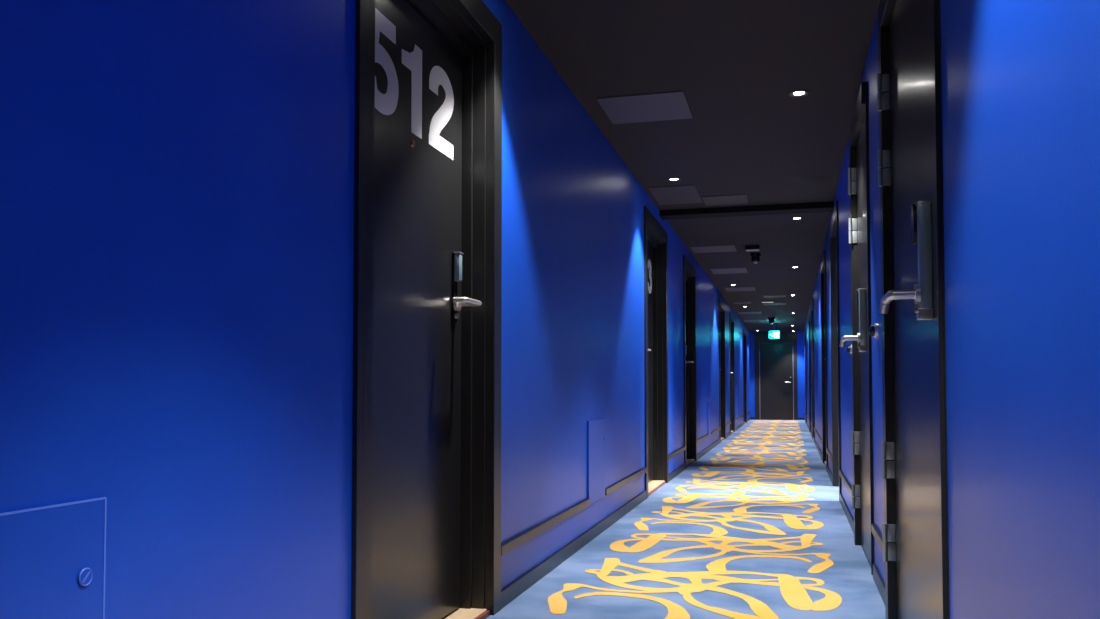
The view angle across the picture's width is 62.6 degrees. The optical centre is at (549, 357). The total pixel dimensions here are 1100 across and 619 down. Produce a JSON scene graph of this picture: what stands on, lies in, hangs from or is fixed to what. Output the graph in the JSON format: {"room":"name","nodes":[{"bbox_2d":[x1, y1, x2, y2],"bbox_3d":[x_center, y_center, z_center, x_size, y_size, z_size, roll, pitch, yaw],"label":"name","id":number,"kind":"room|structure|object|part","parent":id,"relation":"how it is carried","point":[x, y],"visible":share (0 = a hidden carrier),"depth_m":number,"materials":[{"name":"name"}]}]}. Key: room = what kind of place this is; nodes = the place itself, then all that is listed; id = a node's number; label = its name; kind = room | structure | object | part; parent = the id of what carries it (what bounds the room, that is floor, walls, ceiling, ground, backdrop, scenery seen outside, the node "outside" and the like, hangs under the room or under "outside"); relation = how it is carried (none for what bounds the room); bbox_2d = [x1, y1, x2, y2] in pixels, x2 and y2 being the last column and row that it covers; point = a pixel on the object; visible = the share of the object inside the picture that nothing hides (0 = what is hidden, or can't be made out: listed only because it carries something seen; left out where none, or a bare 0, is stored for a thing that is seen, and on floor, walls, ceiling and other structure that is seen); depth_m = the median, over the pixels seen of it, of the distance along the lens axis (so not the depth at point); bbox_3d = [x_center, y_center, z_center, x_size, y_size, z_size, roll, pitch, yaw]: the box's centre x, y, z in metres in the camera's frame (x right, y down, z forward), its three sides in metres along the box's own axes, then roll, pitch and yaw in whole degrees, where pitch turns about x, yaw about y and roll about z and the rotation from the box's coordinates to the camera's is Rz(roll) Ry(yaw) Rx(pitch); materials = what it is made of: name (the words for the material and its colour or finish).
{"room":"hotel corridor","nodes":[
{"label":"hotel corridor","id":0,"kind":"room"},
{"bbox_2d":[0,0,749,618],"bbox_3d":[1.831,0.044,11.496,0.170,2.415,28.350,-1,-2,15],"label":"wall","id":1,"kind":"structure","parent":0,"point":[177,176],"depth_m":1.88,"materials":[{"name":"blue paint"}]},
{"bbox_2d":[0,497,106,618],"bbox_3d":[-0.793,0.457,1.263,0.011,0.469,0.463,-1,-2,15],"label":"access hatch","id":2,"kind":"object","parent":1,"relation":"attached to","point":[53,557],"visible":1,"depth_m":1.39,"materials":[{"name":"blue paint"}]},
{"bbox_2d":[351,0,501,618],"bbox_3d":[-0.430,-0.188,2.963,0.179,2.282,1.210,-1,-2,15],"label":"door","id":3,"kind":"structure","parent":1,"relation":"in","point":[427,295],"depth_m":3.12,"materials":[{"name":"black paint"}]},
{"bbox_3d":[-0.354,-0.263,3.366,0.010,0.260,0.036,-1,-2,15],"label":"lock plate","id":4,"kind":"part","parent":3,"relation":"part of","materials":[{"name":"black plastic"}]},
{"bbox_3d":[-0.317,-0.201,3.275,0.098,0.019,0.171,-1,-2,15],"label":"lever handle","id":5,"kind":"part","parent":3,"relation":"part of","materials":[{"name":"silver metal"}]},
{"bbox_2d":[501,498,589,555],"bbox_3d":[0.010,0.774,4.260,0.016,0.040,1.586,-1,-2,15],"label":"wall rail","id":6,"kind":"object","parent":1,"relation":"attached to","point":[511,544],"visible":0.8,"depth_m":4.05,"materials":[{"name":"grey metal"}]},
{"bbox_2d":[587,419,604,504],"bbox_3d":[0.273,0.597,5.260,0.015,0.468,0.460,-1,-2,15],"label":"access hatch","id":7,"kind":"object","parent":1,"relation":"attached to","point":[595,428],"visible":0.98,"depth_m":5.21,"materials":[{"name":"blue paint"}]},
{"bbox_2d":[501,417,750,608],"bbox_3d":[1.919,1.217,11.432,0.012,0.066,28.350,-1,-2,15],"label":"baseboard","id":8,"kind":"structure","parent":1,"relation":"attached to","point":[513,590],"depth_m":4.63,"materials":[{"name":"black paint"}]},
{"bbox_2d":[605,467,646,495],"bbox_3d":[0.538,0.843,6.244,0.016,0.040,1.586,-1,-2,15],"label":"wall rail","id":9,"kind":"object","parent":1,"relation":"attached to","point":[617,485],"visible":1,"depth_m":6.07,"materials":[{"name":"black paint"}]},
{"bbox_2d":[644,206,668,498],"bbox_3d":[0.830,-0.022,7.696,0.179,2.282,1.310,-1,-2,15],"label":"door","id":10,"kind":"structure","parent":1,"relation":"in","point":[655,236],"depth_m":8.20,"materials":[{"name":"black paint"}]},
{"bbox_2d":[669,446,685,458],"bbox_3d":[1.254,0.937,8.932,0.016,0.040,1.360,-1,-2,15],"label":"wall rail","id":11,"kind":"object","parent":1,"relation":"attached to","point":[682,449],"visible":0.95,"depth_m":8.90,"materials":[{"name":"black paint"}]},
{"bbox_2d":[683,255,696,468],"bbox_3d":[1.506,0.066,10.236,0.179,2.282,1.230,-1,-2,15],"label":"door","id":12,"kind":"structure","parent":1,"relation":"in","point":[689,272],"depth_m":10.71,"materials":[{"name":"black paint"}]},
{"bbox_3d":[1.500,0.101,10.236,0.167,2.212,1.110,-1,-2,15],"label":"frame","id":13,"kind":"part","parent":12,"relation":"part of","materials":[{"name":"black paint"}]},
{"bbox_2d":[697,433,708,442],"bbox_3d":[1.950,1.029,11.547,0.016,0.040,1.596,-1,-2,15],"label":"wall rail","id":14,"kind":"object","parent":1,"relation":"attached to","point":[706,435],"visible":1,"depth_m":11.48,"materials":[{"name":"black paint"}]},
{"bbox_2d":[708,402,710,435],"bbox_3d":[2.215,0.852,12.551,0.015,0.468,0.460,-1,-2,15],"label":"access hatch","id":15,"kind":"object","parent":1,"relation":"attached to","point":[709,403],"visible":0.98,"depth_m":12.49,"materials":[{"name":"blue paint"}]},
{"bbox_2d":[711,427,720,434],"bbox_3d":[2.486,1.099,13.560,0.016,0.040,1.636,-1,-2,15],"label":"wall rail","id":16,"kind":"object","parent":1,"relation":"attached to","point":[719,428],"visible":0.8,"depth_m":13.46,"materials":[{"name":"black paint"}]},
{"bbox_2d":[719,299,725,442],"bbox_3d":[2.774,0.233,14.997,0.179,2.282,1.230,-1,-2,15],"label":"door","id":17,"kind":"structure","parent":1,"relation":"in","point":[722,380],"depth_m":15.47,"materials":[{"name":"black paint"}]},
{"bbox_3d":[2.768,0.268,14.997,0.167,2.212,1.110,-1,-2,15],"label":"frame","id":18,"kind":"part","parent":17,"relation":"part of","materials":[{"name":"black paint"}]},
{"bbox_2d":[729,312,734,433],"bbox_3d":[3.444,0.320,17.513,0.179,2.282,1.260,-1,-2,15],"label":"door","id":19,"kind":"structure","parent":1,"relation":"in","point":[731,318],"depth_m":18.00,"materials":[{"name":"black paint"}]},
{"bbox_3d":[3.438,0.355,17.513,0.167,2.212,1.140,-1,-2,15],"label":"frame","id":20,"kind":"part","parent":19,"relation":"part of","materials":[{"name":"black paint"}]},
{"bbox_2d":[743,329,746,423],"bbox_3d":[4.714,0.487,22.284,0.179,2.282,1.240,-1,-2,15],"label":"door","id":21,"kind":"structure","parent":1,"relation":"in","point":[744,332],"depth_m":22.76,"materials":[{"name":"black paint"}]},
{"bbox_3d":[4.708,0.522,22.284,0.167,2.212,1.120,-1,-2,15],"label":"frame","id":22,"kind":"part","parent":21,"relation":"part of","materials":[{"name":"black paint"}]},
{"bbox_2d":[486,420,885,618],"bbox_3d":[2.619,1.242,11.244,1.460,0.002,28.350,-1,-2,15],"label":"floor","id":23,"kind":"structure","parent":0,"point":[757,526],"depth_m":4.71,"materials":[{"name":"blue carpet"}]},
{"bbox_2d":[505,0,879,332],"bbox_3d":[2.619,-1.230,11.331,1.800,0.120,28.650,-1,-2,15],"label":"ceiling","id":24,"kind":"structure","parent":0,"point":[736,64],"depth_m":4.91,"materials":[{"name":"grey paint"}]},
{"bbox_2d":[596,91,692,123],"bbox_3d":[0.535,-1.387,5.042,0.467,0.006,0.483,-1,-2,15],"label":"ceiling panel","id":25,"kind":"object","parent":24,"relation":"attached to","point":[662,106],"visible":1,"depth_m":5.01,"materials":[{"name":"grey metal"}]},
{"bbox_2d":[667,177,680,180],"bbox_3d":[0.925,-1.327,6.748,0.104,0.006,0.104,-1,-2,15],"label":"recessed light","id":26,"kind":"object","parent":24,"relation":"in","point":[672,178],"visible":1,"depth_m":6.74,"materials":[{"name":"white"}]},
{"bbox_2d":[648,185,702,204],"bbox_3d":[1.019,-1.308,7.303,0.360,0.006,0.668,-1,-2,15],"label":"ceiling panel","id":27,"kind":"object","parent":24,"relation":"attached to","point":[682,194],"visible":1,"depth_m":7.26,"materials":[{"name":"grey"}]},
{"bbox_2d":[690,245,735,252],"bbox_3d":[1.827,-1.210,10.106,0.480,0.006,0.461,-1,-2,15],"label":"ceiling panel","id":28,"kind":"object","parent":24,"relation":"attached to","point":[717,248],"visible":1,"depth_m":10.05,"materials":[{"name":"grey metal"}]},
{"bbox_2d":[702,194,747,205],"bbox_3d":[1.453,-1.301,7.491,0.352,0.006,0.361,-1,-2,15],"label":"ceiling panel","id":29,"kind":"object","parent":24,"relation":"attached to","point":[742,198],"visible":1,"depth_m":7.47,"materials":[{"name":"grey"}]},
{"bbox_2d":[710,267,747,273],"bbox_3d":[2.368,-1.145,11.965,0.455,0.006,0.530,-1,-2,15],"label":"ceiling panel","id":30,"kind":"object","parent":24,"relation":"attached to","point":[743,269],"visible":1,"depth_m":11.91,"materials":[{"name":"grey metal"}]},
{"bbox_2d":[725,287,754,290],"bbox_3d":[2.977,-1.068,14.165,0.446,0.006,0.516,-1,-2,15],"label":"ceiling panel","id":31,"kind":"object","parent":24,"relation":"attached to","point":[728,288],"visible":1,"depth_m":14.19,"materials":[{"name":"grey metal"}]},
{"bbox_2d":[659,201,833,219],"bbox_3d":[1.689,-1.268,7.837,1.460,0.052,0.200,-1,-2,15],"label":"ceiling band","id":32,"kind":"object","parent":24,"relation":"attached to","point":[814,207],"visible":1,"depth_m":7.77,"materials":[{"name":"black"}]},
{"bbox_2d":[738,311,761,313],"bbox_3d":[4.100,-0.915,18.557,0.451,0.006,0.510,-1,-2,15],"label":"ceiling panel","id":33,"kind":"object","parent":24,"relation":"attached to","point":[754,312],"visible":1,"depth_m":18.45,"materials":[{"name":"grey metal"}]},
{"bbox_2d":[745,245,759,251],"bbox_3d":[2.217,-1.194,9.909,0.150,0.052,0.100,-1,-2,15],"label":"ceiling mount","id":34,"kind":"object","parent":24,"relation":"attached to","point":[750,247],"depth_m":9.87,"materials":[{"name":"black plastic"}]},
{"bbox_2d":[750,253,760,262],"bbox_3d":[2.375,-1.145,10.457,0.124,0.112,0.124,-1,-2,15],"label":"smoke detector","id":35,"kind":"object","parent":24,"relation":"attached to","point":[755,257],"visible":1,"depth_m":10.42,"materials":[{"name":"black plastic"}]},
{"bbox_2d":[743,319,768,321],"bbox_3d":[4.712,-0.841,20.667,0.569,0.006,0.510,-1,-2,15],"label":"ceiling panel","id":36,"kind":"object","parent":24,"relation":"attached to","point":[761,319],"visible":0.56,"depth_m":20.61,"materials":[{"name":"grey metal"}]},
{"bbox_2d":[768,317,774,323],"bbox_3d":[4.851,-0.801,19.818,0.161,0.146,0.161,-1,-2,15],"label":"smoke detector","id":37,"kind":"object","parent":24,"relation":"attached to","point":[771,319],"visible":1,"depth_m":19.76,"materials":[{"name":"black plastic"}]},
{"bbox_2d":[769,323,779,338],"bbox_3d":[5.338,-0.631,21.535,0.240,0.365,0.070,-1,-2,15],"label":"exit sign","id":38,"kind":"object","parent":24,"relation":"hanging from","point":[772,334],"visible":0.94,"depth_m":21.52,"materials":[{"name":"green plastic"}]},
{"bbox_2d":[763,295,785,297],"bbox_3d":[3.789,-1.030,15.263,0.363,0.006,0.321,-1,-2,15],"label":"ceiling panel","id":39,"kind":"object","parent":24,"relation":"attached to","point":[765,296],"visible":1,"depth_m":15.26,"materials":[{"name":"grey metal"}]},
{"bbox_2d":[763,303,785,304],"bbox_3d":[4.136,-0.981,16.661,0.396,0.006,0.377,-1,-2,15],"label":"ceiling panel","id":40,"kind":"object","parent":24,"relation":"attached to","point":[763,303],"visible":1,"depth_m":16.53,"materials":[{"name":"grey metal"}]},
{"bbox_2d":[789,90,808,96],"bbox_3d":[1.317,-1.396,4.788,0.104,0.006,0.104,-1,-2,15],"label":"recessed light","id":41,"kind":"object","parent":24,"relation":"in","point":[797,93],"visible":1,"depth_m":4.78,"materials":[{"name":"white"}]},
{"bbox_2d":[750,332,804,419],"bbox_3d":[6.283,0.517,25.049,1.800,2.415,0.150,-1,-2,15],"label":"wall","id":42,"kind":"structure","parent":0,"point":[800,335],"depth_m":24.84,"materials":[{"name":"blue paint"}]},
{"bbox_2d":[754,332,797,419],"bbox_3d":[6.220,0.514,24.930,1.140,2.413,0.113,-1,-2,15],"label":"door","id":43,"kind":"structure","parent":42,"relation":"in","point":[776,360],"depth_m":24.96,"materials":[{"name":"black paint"}]},
{"bbox_2d":[804,0,1099,618],"bbox_3d":[3.406,0.029,11.077,0.170,2.415,28.350,-1,-2,15],"label":"wall","id":44,"kind":"structure","parent":0,"point":[1020,79],"depth_m":1.51,"materials":[{"name":"blue paint"}]},
{"bbox_2d":[805,329,806,424],"bbox_3d":[6.277,0.473,21.894,0.179,2.282,1.230,-1,-2,15],"label":"door","id":45,"kind":"structure","parent":44,"relation":"in","point":[805,329],"depth_m":22.41,"materials":[{"name":"black paint"}]},
{"bbox_2d":[808,312,811,431],"bbox_3d":[5.036,0.311,17.234,0.179,2.282,1.240,-1,-2,15],"label":"door","id":46,"kind":"structure","parent":44,"relation":"in","point":[809,319],"depth_m":17.74,"materials":[{"name":"black paint"}]},
{"bbox_3d":[5.042,0.346,17.231,0.167,2.212,1.120,-1,-2,15],"label":"frame","id":47,"kind":"part","parent":46,"relation":"part of","materials":[{"name":"black paint"}]},
{"bbox_2d":[811,299,814,438],"bbox_3d":[4.421,0.230,14.921,0.179,2.282,1.230,-1,-2,15],"label":"door","id":48,"kind":"structure","parent":44,"relation":"in","point":[812,304],"depth_m":15.42,"materials":[{"name":"black paint"}]},
{"bbox_3d":[4.426,0.265,14.918,0.167,2.212,1.110,-1,-2,15],"label":"frame","id":49,"kind":"part","parent":48,"relation":"part of","materials":[{"name":"black paint"}]},
{"bbox_2d":[814,427,821,442],"bbox_3d":[3.669,1.058,12.390,0.016,0.040,3.990,-1,-2,15],"label":"wall rail","id":50,"kind":"object","parent":44,"relation":"attached to","point":[815,430],"visible":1,"depth_m":12.04,"materials":[{"name":"black paint"}]},
{"bbox_2d":[821,250,827,470],"bbox_3d":[3.077,0.054,9.875,0.179,2.282,1.240,-1,-2,15],"label":"door","id":51,"kind":"structure","parent":44,"relation":"in","point":[823,263],"depth_m":10.38,"materials":[{"name":"black paint"}]},
{"bbox_3d":[3.083,0.089,9.872,0.167,2.212,1.120,-1,-2,15],"label":"frame","id":52,"kind":"part","parent":51,"relation":"part of","materials":[{"name":"black paint"}]},
{"bbox_2d":[826,448,831,460],"bbox_3d":[2.668,0.927,8.633,0.016,0.040,1.310,-1,-2,15],"label":"wall rail","id":53,"kind":"object","parent":44,"relation":"attached to","point":[827,449],"visible":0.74,"depth_m":8.67,"materials":[{"name":"black paint"}]},
{"bbox_2d":[830,200,841,501],"bbox_3d":[2.421,-0.032,7.412,0.179,2.282,1.240,-1,-2,15],"label":"door","id":54,"kind":"structure","parent":44,"relation":"in","point":[834,227],"depth_m":7.92,"materials":[{"name":"black paint"}]},
{"bbox_3d":[2.427,0.003,7.409,0.167,2.212,1.120,-1,-2,15],"label":"frame","id":55,"kind":"part","parent":54,"relation":"part of","materials":[{"name":"black paint"}]},
{"bbox_2d":[804,418,884,604],"bbox_3d":[3.318,1.204,11.059,0.012,0.066,28.350,-1,-2,15],"label":"baseboard","id":56,"kind":"structure","parent":44,"relation":"attached to","point":[877,577],"depth_m":5.50,"materials":[{"name":"black paint"}]},
{"bbox_2d":[839,470,852,496],"bbox_3d":[1.943,0.832,5.909,0.016,0.040,1.850,-1,-2,15],"label":"wall rail","id":57,"kind":"object","parent":44,"relation":"attached to","point":[844,479],"visible":0.56,"depth_m":5.99,"materials":[{"name":"black paint"}]},
{"bbox_2d":[847,344,851,353],"bbox_3d":[1.803,-0.050,5.444,0.032,0.060,0.060,-1,-2,15],"label":"bumper cover","id":58,"kind":"object","parent":44,"relation":"attached to","point":[849,347],"visible":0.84,"depth_m":5.43,"materials":[{"name":"silver metal"}]},
{"bbox_2d":[840,81,873,574],"bbox_3d":[1.617,-0.131,4.596,0.284,2.282,0.920,-1,-2,15],"label":"door","id":59,"kind":"structure","parent":44,"relation":"in","point":[859,170],"depth_m":4.64,"materials":[{"name":"black paint"}]},
{"bbox_3d":[1.499,-0.079,4.538,0.084,0.052,0.187,-1,-2,15],"label":"lever handle","id":60,"kind":"part","parent":59,"relation":"part of","materials":[{"name":"silver metal"}]},
{"bbox_3d":[1.537,-0.193,4.449,0.032,0.273,0.034,-1,-2,15],"label":"lock plate","id":61,"kind":"part","parent":59,"relation":"part of","materials":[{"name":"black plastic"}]},
{"bbox_3d":[1.666,-0.097,4.551,0.167,2.212,0.860,-1,-2,15],"label":"frame","id":62,"kind":"part","parent":59,"relation":"part of","materials":[{"name":"black paint"}]},
{"bbox_2d":[869,324,877,337],"bbox_3d":[1.387,-0.115,3.880,0.032,0.060,0.060,-1,-2,15],"label":"bumper cover","id":63,"kind":"object","parent":44,"relation":"attached to","point":[873,330],"visible":1,"depth_m":3.86,"materials":[{"name":"silver metal"}]},
{"bbox_2d":[871,524,882,551],"bbox_3d":[1.357,0.755,3.707,0.016,0.040,0.750,-1,-2,15],"label":"wall rail","id":64,"kind":"object","parent":44,"relation":"attached to","point":[876,533],"visible":0.53,"depth_m":3.82,"materials":[{"name":"grey metal"}]},
{"bbox_2d":[877,0,949,618],"bbox_3d":[1.132,-0.194,2.773,0.284,2.282,1.235,-1,-2,15],"label":"door","id":65,"kind":"structure","parent":44,"relation":"in","point":[909,87],"depth_m":2.73,"materials":[{"name":"black paint"}]},
{"bbox_3d":[0.950,-0.151,2.476,0.084,0.052,0.187,-1,-2,15],"label":"lever handle","id":66,"kind":"part","parent":65,"relation":"part of","materials":[{"name":"silver metal"}]},
{"bbox_3d":[0.988,-0.265,2.388,0.032,0.273,0.034,-1,-2,15],"label":"lock plate","id":67,"kind":"part","parent":65,"relation":"part of","materials":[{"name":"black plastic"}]}
]}

